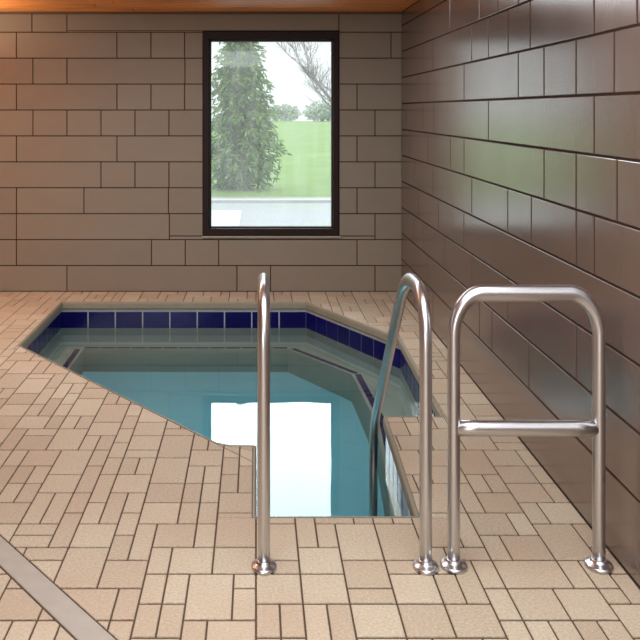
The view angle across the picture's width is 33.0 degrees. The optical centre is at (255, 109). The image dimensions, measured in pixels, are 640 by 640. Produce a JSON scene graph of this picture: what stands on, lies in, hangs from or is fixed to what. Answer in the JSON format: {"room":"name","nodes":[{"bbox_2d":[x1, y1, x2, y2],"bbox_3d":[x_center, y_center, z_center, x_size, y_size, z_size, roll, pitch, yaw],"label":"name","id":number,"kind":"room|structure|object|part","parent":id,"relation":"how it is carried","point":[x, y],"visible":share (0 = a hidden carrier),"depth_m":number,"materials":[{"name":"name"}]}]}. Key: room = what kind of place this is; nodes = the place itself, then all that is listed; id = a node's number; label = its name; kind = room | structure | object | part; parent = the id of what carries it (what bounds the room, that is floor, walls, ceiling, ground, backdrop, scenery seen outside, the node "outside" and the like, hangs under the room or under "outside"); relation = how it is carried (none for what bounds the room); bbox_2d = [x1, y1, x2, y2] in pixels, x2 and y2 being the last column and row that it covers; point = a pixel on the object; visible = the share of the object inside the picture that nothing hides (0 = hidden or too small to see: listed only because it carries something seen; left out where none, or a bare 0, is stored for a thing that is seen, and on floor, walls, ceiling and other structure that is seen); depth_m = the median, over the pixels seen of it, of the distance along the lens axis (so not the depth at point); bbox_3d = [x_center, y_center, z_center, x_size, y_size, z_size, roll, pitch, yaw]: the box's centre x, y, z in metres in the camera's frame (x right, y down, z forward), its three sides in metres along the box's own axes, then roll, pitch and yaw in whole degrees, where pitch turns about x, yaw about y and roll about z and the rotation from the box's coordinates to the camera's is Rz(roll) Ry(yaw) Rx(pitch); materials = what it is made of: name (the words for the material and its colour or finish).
{"room":"indoor hot tub room","nodes":[
{"label":"indoor hot tub room","id":0,"kind":"room"},
{"bbox_2d":[0,11,401,291],"bbox_3d":[-1.337,0.322,8.408,5.527,2.357,0.224,0,0,0],"label":"wall","id":1,"kind":"structure","parent":0,"point":[101,115],"depth_m":8.29,"materials":[{"name":"brown tile"}]},
{"bbox_2d":[0,12,401,13],"bbox_3d":[-1.488,-0.747,8.283,5.223,0.020,0.026,0,0,0],"label":"trim","id":2,"kind":"structure","parent":1,"relation":"attached to","point":[0,12],"depth_m":8.28,"materials":[{"name":"brown wood"}]},
{"bbox_2d":[202,31,339,237],"bbox_3d":[0.117,0.186,8.339,1.065,1.592,0.122,0,0,0],"label":"window","id":3,"kind":"structure","parent":1,"relation":"in","point":[209,231],"depth_m":8.28,"materials":[{"name":"brown metal"}]},
{"bbox_3d":[0.117,0.977,8.289,1.065,0.011,0.022,0,0,0],"label":"sill","id":4,"kind":"part","parent":3,"relation":"part of","materials":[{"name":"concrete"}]},
{"bbox_2d":[0,0,417,11],"bbox_3d":[-1.486,-0.807,2.850,5.627,0.100,11.300,0,0,0],"label":"ceiling","id":5,"kind":"structure","parent":0,"point":[5,5],"depth_m":7.72,"materials":[{"name":"orange wood"}]},
{"bbox_2d":[0,292,639,639],"bbox_3d":[-1.437,1.405,2.900,5.327,0.010,11.000,0,0,0],"label":"floor","id":6,"kind":"structure","parent":0,"point":[146,523],"depth_m":3.56,"materials":[{"name":"tile"}]},
{"bbox_2d":[0,536,114,639],"bbox_3d":[-1.482,1.404,4.410,0.082,0.012,9.225,0,0,-34],"label":"trim","id":7,"kind":"structure","parent":6,"relation":"in","point":[79,624],"depth_m":3.09,"materials":[{"name":"metal"}]},
{"bbox_2d":[18,302,443,518],"bbox_3d":[-0.268,1.919,5.778,2.353,1.042,4.204,0,0,0],"label":"pool edge","id":8,"kind":"object","parent":6,"relation":"in","point":[370,340],"visible":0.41,"depth_m":7.75,"materials":[{"name":"tile"}]},
{"bbox_2d":[38,327,418,515],"bbox_3d":[-0.268,2.038,5.778,2.329,0.905,4.180,0,0,0],"label":"water","id":9,"kind":"object","parent":8,"relation":"in","point":[323,388],"visible":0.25,"depth_m":6.06,"materials":[{"name":"teal liquid"}]},
{"bbox_2d":[251,273,276,575],"bbox_3d":[0.025,1.491,4.022,0.078,1.898,1.576,0,0,0],"label":"pool handrail","id":10,"kind":"object","parent":6,"relation":"on","point":[263,565],"visible":0.96,"depth_m":3.27,"materials":[{"name":"silver metal"}]},
{"bbox_3d":[0.025,1.486,4.027,0.038,1.888,1.526,0,0,0],"label":"rail","id":11,"kind":"part","parent":10,"relation":"part of","materials":[{"name":"silver metal"}]},
{"bbox_2d":[369,273,438,575],"bbox_3d":[0.519,1.491,4.022,0.078,1.898,1.576,0,0,0],"label":"pool handrail","id":12,"kind":"object","parent":6,"relation":"on","point":[425,565],"visible":0.88,"depth_m":3.28,"materials":[{"name":"silver metal"}]},
{"bbox_2d":[440,285,613,574],"bbox_3d":[0.829,0.968,3.300,0.527,0.864,0.116,0,0,0],"label":"guard rail","id":13,"kind":"object","parent":6,"relation":"on","point":[595,428],"visible":1,"depth_m":3.28,"materials":[{"name":"silver metal"}]},
{"bbox_2d":[402,0,639,587],"bbox_3d":[1.225,0.322,2.950,0.204,2.357,11.100,0,0,0],"label":"wall","id":14,"kind":"structure","parent":0,"point":[521,118],"depth_m":4.29,"materials":[{"name":"brown tile"}]},
{"label":"outside","id":15,"kind":"structure","parent":0,"visible":0},
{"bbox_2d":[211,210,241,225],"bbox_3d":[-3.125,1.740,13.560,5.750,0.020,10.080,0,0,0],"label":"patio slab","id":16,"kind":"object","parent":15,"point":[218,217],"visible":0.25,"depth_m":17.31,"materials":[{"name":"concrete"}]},
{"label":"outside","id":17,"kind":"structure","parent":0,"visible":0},
{"bbox_2d":[211,197,330,225],"bbox_3d":[0.000,1.900,15.060,60.000,0.300,13.080,0,0,0],"label":"driveway","id":18,"kind":"structure","parent":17,"point":[252,214],"depth_m":18.37,"materials":[{"name":"concrete"}]},
{"bbox_2d":[211,199,330,202],"bbox_3d":[0.000,1.725,20.450,60.000,0.050,0.300,0,0,0],"label":"kerb","id":19,"kind":"object","parent":18,"relation":"on","point":[212,200],"visible":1,"depth_m":20.30,"materials":[{"name":"concrete"}]},
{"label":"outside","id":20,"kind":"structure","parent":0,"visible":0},
{"bbox_2d":[211,121,330,196],"bbox_3d":[0.000,1.265,48.300,60.000,0.970,53.400,0,0,0],"label":"lawn","id":21,"kind":"structure","parent":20,"point":[306,172],"depth_m":31.52,"materials":[{"name":"green plant"}]},
{"bbox_2d":[211,42,291,190],"bbox_3d":[-0.296,-0.612,23.440,2.034,5.315,2.116,0,0,-28],"label":"conifer tree","id":22,"kind":"object","parent":21,"relation":"on","point":[242,129],"visible":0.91,"depth_m":23.24,"materials":[{"name":"green plant"}]},
{"bbox_2d":[267,103,301,120],"bbox_3d":[1.897,0.259,75.971,2.680,1.527,2.674,0,0,0],"label":"bush","id":23,"kind":"object","parent":21,"relation":"on","point":[289,113],"visible":0.84,"depth_m":75.44,"materials":[{"name":"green plant"}]},
{"bbox_2d":[277,42,330,109],"bbox_3d":[1.692,-0.678,27.043,3.015,4.857,1.643,0,0,26],"label":"bare tree","id":24,"kind":"object","parent":21,"relation":"on","point":[313,77],"visible":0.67,"depth_m":27.14,"materials":[{"name":"grey plant"}]},
{"bbox_2d":[302,99,330,120],"bbox_3d":[4.550,0.077,74.960,2.795,1.646,2.861,0,0,0],"label":"bush","id":25,"kind":"object","parent":21,"relation":"on","point":[317,112],"visible":0.84,"depth_m":74.42,"materials":[{"name":"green plant"}]}
]}

